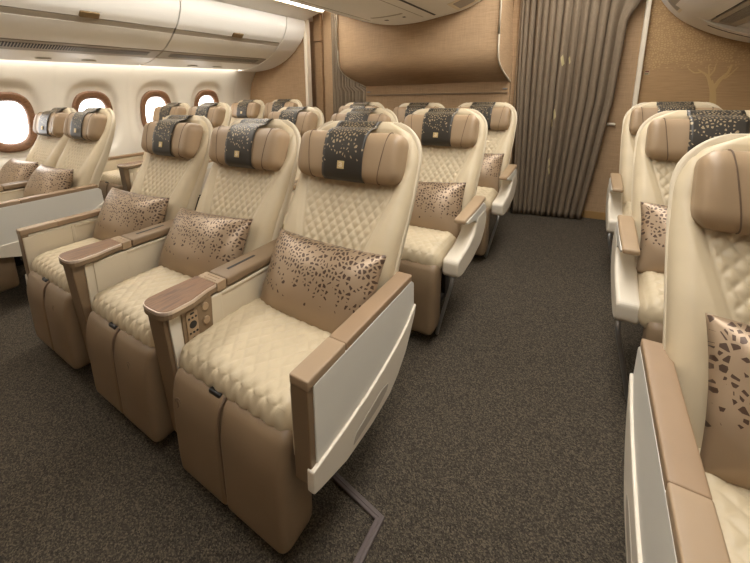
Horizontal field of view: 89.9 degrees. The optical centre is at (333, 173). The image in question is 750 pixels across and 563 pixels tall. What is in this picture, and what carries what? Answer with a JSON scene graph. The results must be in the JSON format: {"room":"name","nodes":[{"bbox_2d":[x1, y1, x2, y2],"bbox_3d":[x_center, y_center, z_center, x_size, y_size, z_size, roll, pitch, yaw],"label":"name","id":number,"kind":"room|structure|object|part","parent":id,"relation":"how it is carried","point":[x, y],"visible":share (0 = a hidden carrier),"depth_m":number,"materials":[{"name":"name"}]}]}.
{"room":"aircraft cabin","nodes":[
{"label":"aircraft cabin","id":0,"kind":"room"},
{"bbox_2d":[0,60,255,169],"bbox_3d":[-2.648,-0.146,2.925,0.285,1.560,5.580,7,15,34],"label":"wall","id":1,"kind":"structure","parent":0,"point":[47,86],"depth_m":3.72,"materials":[{"name":"plastic"}]},
{"bbox_2d":[0,92,36,152],"bbox_3d":[-2.659,-0.416,3.062,0.095,0.500,0.361,7,15,34],"label":"window","id":2,"kind":"structure","parent":1,"relation":"in","point":[17,115],"depth_m":3.10,"materials":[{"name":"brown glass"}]},
{"bbox_3d":[-2.680,-0.418,3.076,0.032,0.366,0.265,7,15,34],"label":"pane","id":3,"kind":"part","parent":2,"relation":"part of","materials":[{"name":"white"}]},
{"bbox_2d":[0,0,179,64],"bbox_3d":[-1.936,-1.131,2.785,0.768,0.533,1.310,7,15,34],"label":"bin","id":4,"kind":"object","parent":1,"relation":"attached to","point":[117,32],"visible":1,"depth_m":2.74,"materials":[{"name":"beige plastic"}]},
{"bbox_3d":[-2.118,-0.923,2.961,0.277,0.062,1.298,7,15,34],"label":"service panel","id":5,"kind":"part","parent":4,"relation":"part of","materials":[{"name":"beige plastic"}]},
{"bbox_2d":[0,38,161,57],"bbox_3d":[-1.950,-0.949,2.838,0.130,0.058,1.298,7,15,34],"label":"vent","id":6,"kind":"object","parent":4,"relation":"attached to","point":[9,44],"depth_m":2.81,"materials":[{"name":"plastic"}]},
{"bbox_3d":[-1.819,-1.025,2.728,0.190,0.138,1.298,7,15,34],"label":"panel","id":7,"kind":"part","parent":4,"relation":"part of","materials":[{"name":"beige plastic"}]},
{"bbox_3d":[-1.673,-1.224,2.579,0.124,0.265,1.298,7,15,34],"label":"door","id":8,"kind":"part","parent":4,"relation":"part of","materials":[{"name":"beige plastic"}]},
{"bbox_2d":[72,91,112,111],"bbox_3d":[-2.299,-0.537,3.577,0.095,0.500,0.361,7,15,34],"label":"window","id":9,"kind":"structure","parent":1,"relation":"in","point":[83,100],"depth_m":3.53,"materials":[{"name":"plastic"}]},
{"bbox_3d":[-2.320,-0.540,3.591,0.032,0.366,0.265,7,15,34],"label":"pane","id":10,"kind":"part","parent":9,"relation":"part of","materials":[{"name":"white"}]},
{"bbox_2d":[140,90,170,126],"bbox_3d":[-1.938,-0.659,4.092,0.095,0.500,0.361,7,15,34],"label":"window","id":11,"kind":"structure","parent":1,"relation":"in","point":[151,99],"depth_m":4.04,"materials":[{"name":"brown wood"}]},
{"bbox_3d":[-1.959,-0.662,4.106,0.032,0.366,0.265,7,15,34],"label":"pane","id":12,"kind":"part","parent":11,"relation":"part of","materials":[{"name":"white"}]},
{"bbox_2d":[194,89,218,106],"bbox_3d":[-1.567,-0.785,4.623,0.095,0.500,0.361,7,15,34],"label":"window","id":13,"kind":"structure","parent":1,"relation":"in","point":[203,96],"depth_m":4.57,"materials":[{"name":"plastic"}]},
{"bbox_3d":[-1.588,-0.787,4.637,0.032,0.366,0.265,7,15,34],"label":"pane","id":14,"kind":"part","parent":13,"relation":"part of","materials":[{"name":"white"}]},
{"bbox_2d":[140,0,304,71],"bbox_3d":[-1.147,-1.412,4.000,0.868,0.542,1.640,7,15,34],"label":"bin","id":15,"kind":"object","parent":1,"relation":"attached to","point":[211,34],"visible":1,"depth_m":3.71,"materials":[{"name":"beige plastic"}]},
{"bbox_3d":[-1.380,-1.172,4.015,0.277,0.062,1.298,7,15,34],"label":"service panel","id":16,"kind":"part","parent":15,"relation":"part of","materials":[{"name":"beige plastic"}]},
{"bbox_2d":[156,50,265,63],"bbox_3d":[-1.212,-1.198,3.892,0.130,0.058,1.298,7,15,34],"label":"vent","id":17,"kind":"object","parent":15,"relation":"attached to","point":[173,55],"depth_m":3.78,"materials":[{"name":"plastic"}]},
{"bbox_3d":[-1.081,-1.274,3.781,0.190,0.138,1.298,7,15,34],"label":"panel","id":18,"kind":"part","parent":15,"relation":"part of","materials":[{"name":"beige plastic"}]},
{"bbox_3d":[-0.936,-1.473,3.633,0.124,0.265,1.298,7,15,34],"label":"door","id":19,"kind":"part","parent":15,"relation":"part of","materials":[{"name":"beige plastic"}]},
{"bbox_2d":[250,19,307,118],"bbox_3d":[-0.732,-0.934,4.898,1.070,2.160,0.050,7,15,34],"label":"wall","id":20,"kind":"structure","parent":0,"point":[286,80],"depth_m":4.74,"materials":[{"name":"beige laminate"}]},
{"bbox_2d":[214,0,318,19],"bbox_3d":[-1.829,-1.320,2.062,0.330,0.142,5.560,7,15,34],"label":"ceiling light","id":21,"kind":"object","parent":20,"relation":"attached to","point":[270,6],"depth_m":3.80,"materials":[{"name":"beige plastic"}]},
{"bbox_2d":[279,0,322,10],"bbox_3d":[-1.164,-1.435,2.527,0.210,0.030,3.900,7,15,34],"label":"light","id":22,"kind":"object","parent":20,"relation":"attached to","point":[290,2],"visible":0.24,"depth_m":3.84,"materials":[{"name":"white"}]},
{"bbox_2d":[303,20,312,106],"bbox_3d":[-0.301,-0.815,4.606,0.040,2.030,0.080,7,15,34],"label":"trim","id":23,"kind":"structure","parent":20,"relation":"attached to","point":[307,54],"depth_m":4.48,"materials":[{"name":"plastic"}]},
{"bbox_2d":[309,20,325,121],"bbox_3d":[0.998,-0.918,4.611,4.250,2.160,0.050,7,15,34],"label":"wall","id":24,"kind":"structure","parent":0,"point":[312,49],"depth_m":5.33,"materials":[{"name":"beige laminate"}]},
{"bbox_2d":[0,197,642,562],"bbox_3d":[-0.294,0.805,2.075,5.410,0.060,6.700,7,15,34],"label":"floor","id":25,"kind":"structure","parent":0,"point":[498,435],"depth_m":1.27,"materials":[{"name":"carpet"}]},
{"bbox_2d":[0,108,76,265],"bbox_3d":[-2.353,0.097,2.796,0.660,1.126,0.845,7,15,34],"label":"seat","id":26,"kind":"object","parent":25,"relation":"on","point":[47,149],"visible":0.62,"depth_m":2.84,"materials":[{"name":"beige leather"}]},
{"bbox_3d":[-2.172,0.309,2.628,0.084,0.428,0.565,7,15,34],"label":"armrest","id":27,"kind":"part","parent":26,"relation":"part of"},
{"bbox_2d":[0,158,37,183],"bbox_3d":[-2.383,0.043,2.803,0.474,0.270,0.211,5,14,28],"label":"cushion","id":28,"kind":"object","parent":26,"relation":"on","point":[13,170],"visible":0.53,"depth_m":2.71,"materials":[{"name":"fabric"}]},
{"bbox_3d":[-2.266,-0.159,2.942,0.512,0.690,0.400,7,15,34],"label":"backrest","id":29,"kind":"part","parent":26,"relation":"part of","materials":[{"name":"beige leather"}]},
{"bbox_2d":[0,108,115,291],"bbox_3d":[-1.877,0.153,2.476,0.570,1.126,0.848,7,15,34],"label":"seat","id":30,"kind":"object","parent":25,"relation":"on","point":[90,131],"visible":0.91,"depth_m":2.42,"materials":[{"name":"beige leather"}]},
{"bbox_2d":[23,164,73,197],"bbox_3d":[-1.899,0.100,2.479,0.474,0.270,0.208,5,14,28],"label":"cushion","id":31,"kind":"object","parent":30,"relation":"on","point":[44,179],"visible":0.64,"depth_m":2.38,"materials":[{"name":"fabric"}]},
{"bbox_3d":[-1.697,0.247,2.270,0.005,0.212,0.564,7,15,34],"label":"panel","id":32,"kind":"part","parent":30,"relation":"part of","materials":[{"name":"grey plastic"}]},
{"bbox_3d":[-1.783,-0.101,2.617,0.512,0.690,0.400,7,15,34],"label":"backrest","id":33,"kind":"part","parent":30,"relation":"part of","materials":[{"name":"beige leather"}]},
{"bbox_2d":[16,115,212,368],"bbox_3d":[-1.019,0.275,1.904,0.660,1.086,0.845,7,15,34],"label":"seat","id":34,"kind":"object","parent":25,"relation":"on","point":[65,265],"visible":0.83,"depth_m":1.73,"materials":[{"name":"beige leather"}]},
{"bbox_3d":[-1.468,0.410,1.790,0.049,0.275,0.029,7,15,34],"label":"post","id":35,"kind":"part","parent":34,"relation":"part of","materials":[{"name":"beige paint"}]},
{"bbox_3d":[-1.293,0.343,1.993,0.008,0.190,0.570,7,15,34],"label":"recess frame","id":36,"kind":"part","parent":34,"relation":"part of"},
{"bbox_3d":[-1.307,0.382,2.025,0.044,0.294,0.561,7,15,34],"label":"armrest","id":37,"kind":"part","parent":34,"relation":"part of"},
{"bbox_2d":[32,237,101,292],"bbox_3d":[-1.116,0.419,1.846,0.472,0.138,0.506,7,15,34],"label":"seat cushion","id":38,"kind":"object","parent":34,"relation":"on","point":[47,270],"depth_m":1.72,"materials":[{"name":"beige leather"}]},
{"bbox_3d":[-1.005,0.565,1.509,0.082,0.466,0.065,7,15,34],"label":"post","id":39,"kind":"part","parent":34,"relation":"part of","materials":[{"name":"beige paint"}]},
{"bbox_3d":[-0.912,0.297,1.599,0.102,0.034,0.038,7,15,34],"label":"hinge plate","id":40,"kind":"part","parent":34,"relation":"part of","materials":[{"name":"plastic"}]},
{"bbox_3d":[-0.837,0.507,1.740,0.084,0.428,0.565,7,15,34],"label":"armrest","id":41,"kind":"part","parent":34,"relation":"part of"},
{"bbox_2d":[93,187,169,239],"bbox_3d":[-1.052,0.245,1.919,0.475,0.282,0.207,5,14,27],"label":"cushion","id":42,"kind":"object","parent":34,"relation":"on","point":[122,212],"visible":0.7,"depth_m":1.84,"materials":[{"name":"fabric"}]},
{"bbox_3d":[-0.931,0.039,2.054,0.512,0.690,0.400,7,15,34],"label":"backrest","id":43,"kind":"part","parent":34,"relation":"part of","materials":[{"name":"beige leather"}]},
{"bbox_2d":[98,103,190,200],"bbox_3d":[-1.781,-0.097,3.613,0.660,1.126,0.845,7,15,34],"label":"seat","id":44,"kind":"object","parent":25,"relation":"on","point":[119,172],"visible":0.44,"depth_m":3.49,"materials":[{"name":"beige leather"}]},
{"bbox_2d":[100,169,121,184],"bbox_3d":[-1.879,0.028,3.551,0.472,0.138,0.506,7,15,34],"label":"seat cushion","id":45,"kind":"object","parent":44,"relation":"on","point":[109,176],"depth_m":3.37,"materials":[{"name":"beige leather"}]},
{"bbox_3d":[-2.056,-0.048,3.698,0.008,0.190,0.570,7,15,34],"label":"recess frame","id":46,"kind":"part","parent":44,"relation":"part of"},
{"bbox_3d":[-1.768,0.174,3.214,0.082,0.466,0.065,7,15,34],"label":"post","id":47,"kind":"part","parent":44,"relation":"part of","materials":[{"name":"beige paint"}]},
{"bbox_3d":[-2.070,-0.009,3.730,0.044,0.294,0.561,7,15,34],"label":"armrest","id":48,"kind":"part","parent":44,"relation":"part of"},
{"bbox_3d":[-1.599,0.116,3.445,0.084,0.428,0.565,7,15,34],"label":"armrest","id":49,"kind":"part","parent":44,"relation":"part of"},
{"bbox_3d":[-1.694,-0.352,3.759,0.512,0.690,0.400,7,15,34],"label":"backrest","id":50,"kind":"part","parent":44,"relation":"part of","materials":[{"name":"beige leather"}]},
{"bbox_2d":[130,102,231,210],"bbox_3d":[-1.304,-0.040,3.292,0.572,1.126,0.845,7,15,34],"label":"seat","id":51,"kind":"object","parent":25,"relation":"on","point":[218,114],"visible":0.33,"depth_m":3.34,"materials":[{"name":"beige leather"}]},
{"bbox_3d":[-1.136,0.074,3.114,0.074,0.219,0.530,7,15,34],"label":"armrest","id":52,"kind":"part","parent":51,"relation":"part of","materials":[{"name":"beige leather"}]},
{"bbox_3d":[-1.211,-0.294,3.434,0.512,0.690,0.400,7,15,34],"label":"backrest","id":53,"kind":"part","parent":51,"relation":"part of","materials":[{"name":"beige leather"}]},
{"bbox_2d":[86,118,300,441],"bbox_3d":[-0.505,0.341,1.561,0.631,1.076,0.873,7,15,34],"label":"seat","id":54,"kind":"object","parent":25,"relation":"on","point":[138,328],"visible":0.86,"depth_m":1.36,"materials":[{"name":"beige leather"}]},
{"bbox_3d":[-0.784,0.543,1.330,0.048,0.016,0.018,7,15,34],"label":"release handle","id":55,"kind":"part","parent":54,"relation":"part of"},
{"bbox_2d":[92,265,191,346],"bbox_3d":[-0.618,0.488,1.513,0.472,0.138,0.506,7,15,34],"label":"seat cushion","id":56,"kind":"object","parent":54,"relation":"on","point":[118,308],"depth_m":1.37,"materials":[{"name":"beige leather"}]},
{"bbox_3d":[-0.507,0.634,1.176,0.082,0.466,0.065,7,15,34],"label":"post","id":57,"kind":"part","parent":54,"relation":"part of","materials":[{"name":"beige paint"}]},
{"bbox_3d":[-0.427,0.508,1.186,0.007,0.220,0.112,7,15,34],"label":"control panel","id":58,"kind":"part","parent":54,"relation":"part of","materials":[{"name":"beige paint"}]},
{"bbox_2d":[158,207,252,276],"bbox_3d":[-0.568,0.316,1.610,0.468,0.271,0.220,5,14,29],"label":"cushion","id":59,"kind":"object","parent":54,"relation":"on","point":[196,243],"visible":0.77,"depth_m":1.53,"materials":[{"name":"fabric"}]},
{"bbox_3d":[-0.409,0.422,1.186,0.007,0.026,0.024,7,15,34],"label":"knob","id":60,"kind":"part","parent":54,"relation":"part of","materials":[{"name":"plastic"}]},
{"bbox_3d":[-0.408,0.469,1.196,0.007,0.026,0.024,7,15,34],"label":"knob","id":61,"kind":"part","parent":54,"relation":"part of","materials":[{"name":"plastic"}]},
{"bbox_3d":[-0.413,0.366,1.266,0.102,0.034,0.038,7,15,34],"label":"hinge plate","id":62,"kind":"part","parent":54,"relation":"part of","materials":[{"name":"plastic"}]},
{"bbox_3d":[-0.338,0.576,1.408,0.084,0.428,0.565,7,15,34],"label":"armrest","id":63,"kind":"part","parent":54,"relation":"part of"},
{"bbox_3d":[-0.433,0.108,1.721,0.512,0.690,0.400,7,15,34],"label":"backrest","id":64,"kind":"part","parent":54,"relation":"part of","materials":[{"name":"beige leather"}]},
{"bbox_2d":[230,100,264,123],"bbox_3d":[-1.209,-0.290,4.430,0.660,1.126,0.845,7,15,34],"label":"seat","id":65,"kind":"object","parent":25,"relation":"on","point":[243,109],"visible":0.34,"depth_m":4.51,"materials":[{"name":"beige leather"}]},
{"bbox_2d":[264,99,301,118],"bbox_3d":[-0.732,-0.233,4.109,0.572,1.126,0.845,7,15,34],"label":"seat","id":66,"kind":"object","parent":25,"relation":"on","point":[276,105],"visible":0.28,"depth_m":4.24,"materials":[{"name":"beige leather"}]},
{"bbox_2d":[268,107,323,212],"bbox_3d":[-0.449,0.082,2.722,0.665,1.086,0.845,7,15,34],"label":"seat","id":67,"kind":"object","parent":25,"relation":"on","point":[305,119],"visible":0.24,"depth_m":2.79,"materials":[{"name":"beige leather"}]},
{"bbox_3d":[-0.265,0.314,2.558,0.084,0.428,0.565,7,15,34],"label":"armrest","id":68,"kind":"part","parent":67,"relation":"part of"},
{"bbox_3d":[-0.359,-0.154,2.871,0.512,0.690,0.400,7,15,34],"label":"backrest","id":69,"kind":"part","parent":67,"relation":"part of","materials":[{"name":"beige leather"}]},
{"bbox_2d":[173,120,421,553],"bbox_3d":[-0.065,0.393,1.264,0.570,1.076,0.848,7,15,34],"label":"seat","id":70,"kind":"object","parent":25,"relation":"on","point":[269,404],"visible":0.9,"depth_m":1.05,"materials":[{"name":"beige leather"}]},
{"bbox_3d":[-0.321,0.598,1.019,0.048,0.016,0.018,7,15,34],"label":"release handle","id":71,"kind":"part","parent":70,"relation":"part of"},
{"bbox_2d":[179,298,330,430],"bbox_3d":[-0.155,0.543,1.203,0.472,0.138,0.506,7,15,34],"label":"seat cushion","id":72,"kind":"object","parent":70,"relation":"on","point":[244,362],"depth_m":1.05,"materials":[{"name":"beige leather"}]},
{"bbox_3d":[0.067,0.514,1.082,0.008,0.190,0.570,7,15,34],"label":"recess frame","id":73,"kind":"part","parent":70,"relation":"part of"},
{"bbox_3d":[-0.067,0.586,0.851,0.049,0.275,0.029,7,15,34],"label":"post","id":74,"kind":"part","parent":70,"relation":"part of","materials":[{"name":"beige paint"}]},
{"bbox_2d":[260,228,386,333],"bbox_3d":[-0.061,0.380,1.276,0.473,0.274,0.210,8,15,37],"label":"cushion","id":75,"kind":"object","parent":70,"relation":"on","point":[319,284],"visible":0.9,"depth_m":1.19,"materials":[{"name":"fabric"}]},
{"bbox_3d":[0.030,0.163,1.411,0.512,0.690,0.400,7,15,34],"label":"backrest","id":76,"kind":"part","parent":70,"relation":"part of","materials":[{"name":"beige leather"}]},
{"bbox_3d":[0.116,0.512,1.063,0.005,0.212,0.564,7,15,34],"label":"panel","id":77,"kind":"part","parent":70,"relation":"part of","materials":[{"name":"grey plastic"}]},
{"bbox_2d":[282,108,397,228],"bbox_3d":[0.067,0.148,2.378,0.631,1.076,0.873,7,15,34],"label":"seat","id":78,"kind":"object","parent":25,"relation":"on","point":[353,114],"visible":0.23,"depth_m":2.51,"materials":[{"name":"beige leather"}]},
{"bbox_3d":[0.139,-0.085,2.538,0.512,0.690,0.400,7,15,34],"label":"backrest","id":79,"kind":"part","parent":78,"relation":"part of","materials":[{"name":"beige leather"}]},
{"bbox_2d":[332,472,384,562],"bbox_3d":[-0.106,1.026,0.864,0.188,0.012,0.680,7,15,34],"label":"cable cover","id":80,"kind":"object","parent":25,"relation":"on","point":[378,518],"visible":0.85,"depth_m":1.06,"materials":[{"name":"metal"}]},
{"bbox_2d":[338,102,384,113],"bbox_3d":[0.123,-0.112,3.539,0.665,1.086,0.845,7,15,34],"label":"seat","id":81,"kind":"object","parent":25,"relation":"on","point":[350,105],"visible":0.12,"depth_m":3.68,"materials":[{"name":"beige leather"}]},
{"bbox_3d":[0.213,-0.347,3.688,0.512,0.690,0.400,7,15,34],"label":"backrest","id":82,"kind":"part","parent":81,"relation":"part of","materials":[{"name":"beige leather"}]},
{"bbox_2d":[393,102,444,123],"bbox_3d":[0.639,-0.045,3.195,0.631,1.076,0.873,7,15,34],"label":"seat","id":83,"kind":"object","parent":25,"relation":"on","point":[405,109],"visible":0.16,"depth_m":3.37,"materials":[{"name":"beige leather"}]},
{"bbox_3d":[0.711,-0.278,3.356,0.512,0.690,0.400,7,15,34],"label":"backrest","id":84,"kind":"part","parent":83,"relation":"part of","materials":[{"name":"beige leather"}]},
{"bbox_2d":[399,108,487,334],"bbox_3d":[0.508,0.201,2.080,0.572,1.076,0.845,7,15,34],"label":"seat","id":85,"kind":"object","parent":25,"relation":"on","point":[453,140],"visible":0.56,"depth_m":2.00,"materials":[{"name":"beige leather"}]},
{"bbox_2d":[401,225,455,268],"bbox_3d":[0.417,0.350,2.020,0.472,0.138,0.506,7,15,34],"label":"seat cushion","id":86,"kind":"object","parent":85,"relation":"on","point":[424,248],"depth_m":1.78,"materials":[{"name":"beige leather"}]},
{"bbox_2d":[409,181,465,238],"bbox_3d":[0.479,0.188,2.072,0.473,0.305,0.200,5,14,29],"label":"cushion","id":87,"kind":"object","parent":85,"relation":"on","point":[437,205],"visible":0.56,"depth_m":1.96,"materials":[{"name":"fabric"}]},
{"bbox_3d":[0.602,-0.030,2.228,0.512,0.690,0.400,7,15,34],"label":"backrest","id":88,"kind":"part","parent":85,"relation":"part of","materials":[{"name":"beige leather"}]},
{"bbox_3d":[0.677,0.339,1.907,0.074,0.219,0.530,7,15,34],"label":"armrest","id":89,"kind":"part","parent":85,"relation":"part of","materials":[{"name":"beige plastic"}]},
{"bbox_3d":[0.710,0.223,1.925,0.058,0.088,0.387,7,15,34],"label":"panel","id":90,"kind":"part","parent":85,"relation":"part of","materials":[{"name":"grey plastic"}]},
{"bbox_2d":[456,102,516,257],"bbox_3d":[1.080,0.007,2.898,0.572,1.076,0.845,7,15,34],"label":"seat","id":91,"kind":"object","parent":25,"relation":"on","point":[501,117],"visible":0.41,"depth_m":2.89,"materials":[{"name":"beige leather"}]},
{"bbox_2d":[476,186,499,209],"bbox_3d":[0.989,0.157,2.837,0.472,0.138,0.506,7,15,34],"label":"seat cushion","id":92,"kind":"object","parent":91,"relation":"on","point":[491,195],"depth_m":2.62,"materials":[{"name":"beige leather"}]},
{"bbox_3d":[1.174,-0.223,3.045,0.512,0.690,0.400,7,15,34],"label":"backrest","id":93,"kind":"part","parent":91,"relation":"part of","materials":[{"name":"beige leather"}]},
{"bbox_2d":[478,153,503,192],"bbox_3d":[1.052,-0.020,2.898,0.474,0.284,0.201,5,14,29],"label":"cushion","id":94,"kind":"object","parent":91,"relation":"on","point":[492,163],"visible":0.3,"depth_m":2.77,"materials":[{"name":"fabric"}]},
{"bbox_3d":[1.249,0.145,2.724,0.074,0.219,0.530,7,15,34],"label":"armrest","id":95,"kind":"part","parent":91,"relation":"part of","materials":[{"name":"beige plastic"}]},
{"bbox_3d":[1.282,0.030,2.742,0.058,0.088,0.387,7,15,34],"label":"panel","id":96,"kind":"part","parent":91,"relation":"part of","materials":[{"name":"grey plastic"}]},
{"bbox_2d":[606,102,722,257],"bbox_3d":[2.062,0.128,2.239,0.665,1.072,0.845,7,15,34],"label":"seat","id":97,"kind":"object","parent":25,"relation":"on","point":[619,191],"visible":0.22,"depth_m":2.43,"materials":[{"name":"beige leather"}]},
{"bbox_3d":[1.804,0.098,2.392,0.058,0.088,0.387,7,15,34],"label":"panel","id":98,"kind":"part","parent":97,"relation":"part of","materials":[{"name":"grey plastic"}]},
{"bbox_3d":[1.781,0.215,2.368,0.074,0.219,0.530,7,15,34],"label":"armrest","id":99,"kind":"part","parent":97,"relation":"part of","materials":[{"name":"beige plastic"}]},
{"bbox_2d":[622,202,630,215],"bbox_3d":[1.967,0.279,2.181,0.472,0.138,0.506,7,15,34],"label":"seat cushion","id":100,"kind":"object","parent":97,"relation":"on","point":[626,206],"depth_m":2.27,"materials":[{"name":"beige leather"}]},
{"bbox_3d":[2.152,-0.101,2.389,0.512,0.690,0.400,7,15,34],"label":"backrest","id":101,"kind":"part","parent":97,"relation":"part of","materials":[{"name":"beige leather"}]},
{"bbox_2d":[611,110,749,400],"bbox_3d":[1.490,0.322,1.422,0.665,1.072,0.845,7,15,34],"label":"seat","id":102,"kind":"object","parent":25,"relation":"on","point":[665,137],"visible":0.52,"depth_m":1.57,"materials":[{"name":"beige leather"}]},
{"bbox_3d":[1.232,0.291,1.575,0.058,0.088,0.387,7,15,34],"label":"panel","id":103,"kind":"part","parent":102,"relation":"part of","materials":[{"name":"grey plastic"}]},
{"bbox_3d":[1.209,0.408,1.551,0.074,0.219,0.530,7,15,34],"label":"armrest","id":104,"kind":"part","parent":102,"relation":"part of","materials":[{"name":"beige plastic"}]},
{"bbox_2d":[637,271,663,327],"bbox_3d":[1.395,0.472,1.364,0.472,0.138,0.506,7,15,34],"label":"seat cushion","id":105,"kind":"object","parent":102,"relation":"on","point":[650,284],"depth_m":1.32,"materials":[{"name":"beige leather"}]},
{"bbox_2d":[636,201,667,272],"bbox_3d":[1.460,0.284,1.427,0.468,0.257,0.219,7,15,34],"label":"cushion","id":106,"kind":"object","parent":102,"relation":"on","point":[651,257],"visible":0.3,"depth_m":1.50,"materials":[{"name":"fabric"}]},
{"bbox_3d":[1.580,0.092,1.572,0.512,0.690,0.400,7,15,34],"label":"backrest","id":107,"kind":"part","parent":102,"relation":"part of","materials":[{"name":"beige leather"}]},
{"bbox_2d":[624,133,749,562],"bbox_3d":[0.918,0.515,0.600,0.660,1.068,0.838,7,15,34],"label":"seat","id":108,"kind":"object","parent":25,"relation":"on","point":[676,511],"visible":0.91,"depth_m":0.81,"materials":[{"name":"beige leather"}]},
{"bbox_3d":[0.612,0.577,0.731,0.005,0.212,0.564,7,15,34],"label":"panel","id":109,"kind":"part","parent":108,"relation":"part of","materials":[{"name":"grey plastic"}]},
{"bbox_3d":[1.008,0.285,0.755,0.512,0.690,0.400,7,15,34],"label":"backrest","id":110,"kind":"part","parent":108,"relation":"part of","materials":[{"name":"beige leather"}]},
{"bbox_2d":[698,448,749,562],"bbox_3d":[0.823,0.665,0.547,0.472,0.138,0.506,7,15,34],"label":"seat cushion","id":111,"kind":"object","parent":108,"relation":"on","point":[732,502],"depth_m":0.64,"materials":[{"name":"beige leather"}]},
{"bbox_2d":[700,313,749,489],"bbox_3d":[0.931,0.459,0.620,0.479,0.288,0.202,8,16,38],"label":"cushion","id":112,"kind":"object","parent":108,"relation":"on","point":[725,448],"visible":0.98,"depth_m":0.71,"materials":[{"name":"fabric"}]},
{"bbox_2d":[323,11,332,121],"bbox_3d":[-0.011,-0.890,4.609,0.190,2.160,0.060,7,15,34],"label":"wall","id":113,"kind":"structure","parent":0,"point":[326,15],"depth_m":4.51,"materials":[{"name":"beige laminate"}]},
{"bbox_2d":[313,13,325,122],"bbox_3d":[-0.168,-0.865,4.656,0.105,2.100,0.050,7,15,34],"label":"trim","id":114,"kind":"structure","parent":113,"relation":"in","point":[317,19],"depth_m":4.53,"materials":[{"name":"plastic"}]},
{"bbox_2d":[336,0,513,212],"bbox_3d":[0.894,-0.724,3.732,1.570,2.160,0.715,7,15,34],"label":"wall","id":115,"kind":"structure","parent":0,"point":[453,60],"depth_m":3.40,"materials":[{"name":"beige laminate"}]},
{"bbox_3d":[0.191,-1.361,3.901,0.441,0.910,0.019,-13,17,-42],"label":"edge trim","id":116,"kind":"part","parent":115,"relation":"part of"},
{"bbox_3d":[1.058,-0.339,3.966,1.460,1.300,0.300,7,15,34],"label":"panel","id":117,"kind":"part","parent":115,"relation":"part of","materials":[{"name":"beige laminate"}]},
{"bbox_3d":[1.426,-1.213,3.070,0.016,0.911,0.435,8,16,38],"label":"edge trim","id":118,"kind":"part","parent":115,"relation":"part of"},
{"bbox_2d":[506,0,521,211],"bbox_3d":[1.684,-0.696,3.505,0.075,2.160,0.200,7,15,34],"label":"trim","id":119,"kind":"structure","parent":115,"relation":"attached to","point":[516,9],"depth_m":3.33,"materials":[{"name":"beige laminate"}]},
{"bbox_2d":[583,0,749,212],"bbox_3d":[2.762,-0.600,2.932,1.390,2.160,0.065,7,15,34],"label":"wall","id":120,"kind":"structure","parent":0,"point":[683,62],"depth_m":2.92,"materials":[{"name":"brown laminate"}]},
{"bbox_2d":[581,210,605,219],"bbox_3d":[2.349,0.377,3.409,0.370,0.070,0.015,7,15,34],"label":"baseboard","id":121,"kind":"structure","parent":120,"relation":"attached to","point":[586,213],"depth_m":3.39,"materials":[{"name":"wood"}]},
{"bbox_2d":[631,0,651,107],"bbox_3d":[2.494,-0.622,3.090,0.032,2.150,0.105,7,15,34],"label":"trim","id":122,"kind":"structure","parent":120,"relation":"attached to","point":[648,2],"depth_m":2.98,"materials":[{"name":"plastic"}]},
{"bbox_2d":[662,0,749,42],"bbox_3d":[2.269,-1.012,1.908,0.928,0.615,1.910,7,15,34],"label":"bin","id":123,"kind":"object","parent":120,"relation":"attached to","point":[730,19],"visible":1,"depth_m":2.42,"materials":[{"name":"beige plastic"}]},
{"bbox_2d":[667,0,681,12],"bbox_3d":[2.414,-1.209,2.649,0.090,0.124,0.160,7,15,34],"label":"light","id":124,"kind":"object","parent":123,"relation":"attached to","point":[676,8],"depth_m":2.67,"materials":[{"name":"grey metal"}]},
{"bbox_3d":[1.994,-0.949,1.905,0.190,0.138,1.558,7,15,34],"label":"panel","id":125,"kind":"part","parent":123,"relation":"part of","materials":[{"name":"beige plastic"}]},
{"bbox_2d":[710,0,749,26],"bbox_3d":[2.131,-0.841,1.835,0.130,0.058,1.558,7,15,34],"label":"vent","id":126,"kind":"object","parent":123,"relation":"attached to","point":[738,14],"depth_m":2.23,"materials":[{"name":"plastic"}]},
{"bbox_3d":[2.301,-0.775,1.731,0.277,0.062,1.558,7,15,34],"label":"service panel","id":127,"kind":"part","parent":123,"relation":"part of","materials":[{"name":"beige plastic"}]},
{"bbox_3d":[-0.353,-1.364,1.603,5.410,0.060,6.700,7,15,34],"label":"ceiling","id":128,"kind":"structure","parent":0,"visible":0},
{"bbox_2d":[274,0,322,12],"bbox_3d":[-1.694,-1.329,1.972,0.020,0.095,5.570,7,15,34],"label":"trim","id":129,"kind":"structure","parent":128,"relation":"attached to","point":[274,0],"depth_m":3.87,"materials":[{"name":"plastic"}]},
{"bbox_2d":[331,13,365,114],"bbox_3d":[0.220,-0.815,4.332,0.579,2.102,0.048,8,16,38],"label":"curtain","id":130,"kind":"object","parent":128,"relation":"hanging from","point":[346,90],"visible":0.15,"depth_m":4.34,"materials":[{"name":"beige fabric"}]},
{"bbox_2d":[287,0,480,24],"bbox_3d":[-0.023,-1.281,2.315,1.860,0.381,2.385,7,15,34],"label":"bin","id":131,"kind":"object","parent":128,"relation":"attached to","point":[383,12],"visible":1,"depth_m":2.78,"materials":[{"name":"beige plastic"}]},
{"bbox_2d":[447,0,477,9],"bbox_3d":[0.993,-1.309,2.831,0.180,0.073,0.270,7,15,34],"label":"light","id":132,"kind":"object","parent":131,"relation":"attached to","point":[455,4],"depth_m":2.86,"materials":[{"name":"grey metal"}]},
{"bbox_3d":[1.098,-1.790,3.632,3.170,0.045,0.040,7,15,34],"label":"trim","id":133,"kind":"structure","parent":128,"relation":"attached to","visible":0},
{"bbox_2d":[512,0,640,218],"bbox_3d":[2.030,-0.625,3.235,0.855,2.102,0.079,4,14,25],"label":"curtain","id":134,"kind":"object","parent":133,"relation":"hanging from","point":[570,53],"visible":0.98,"depth_m":3.24,"materials":[{"name":"beige fabric"}]}
]}

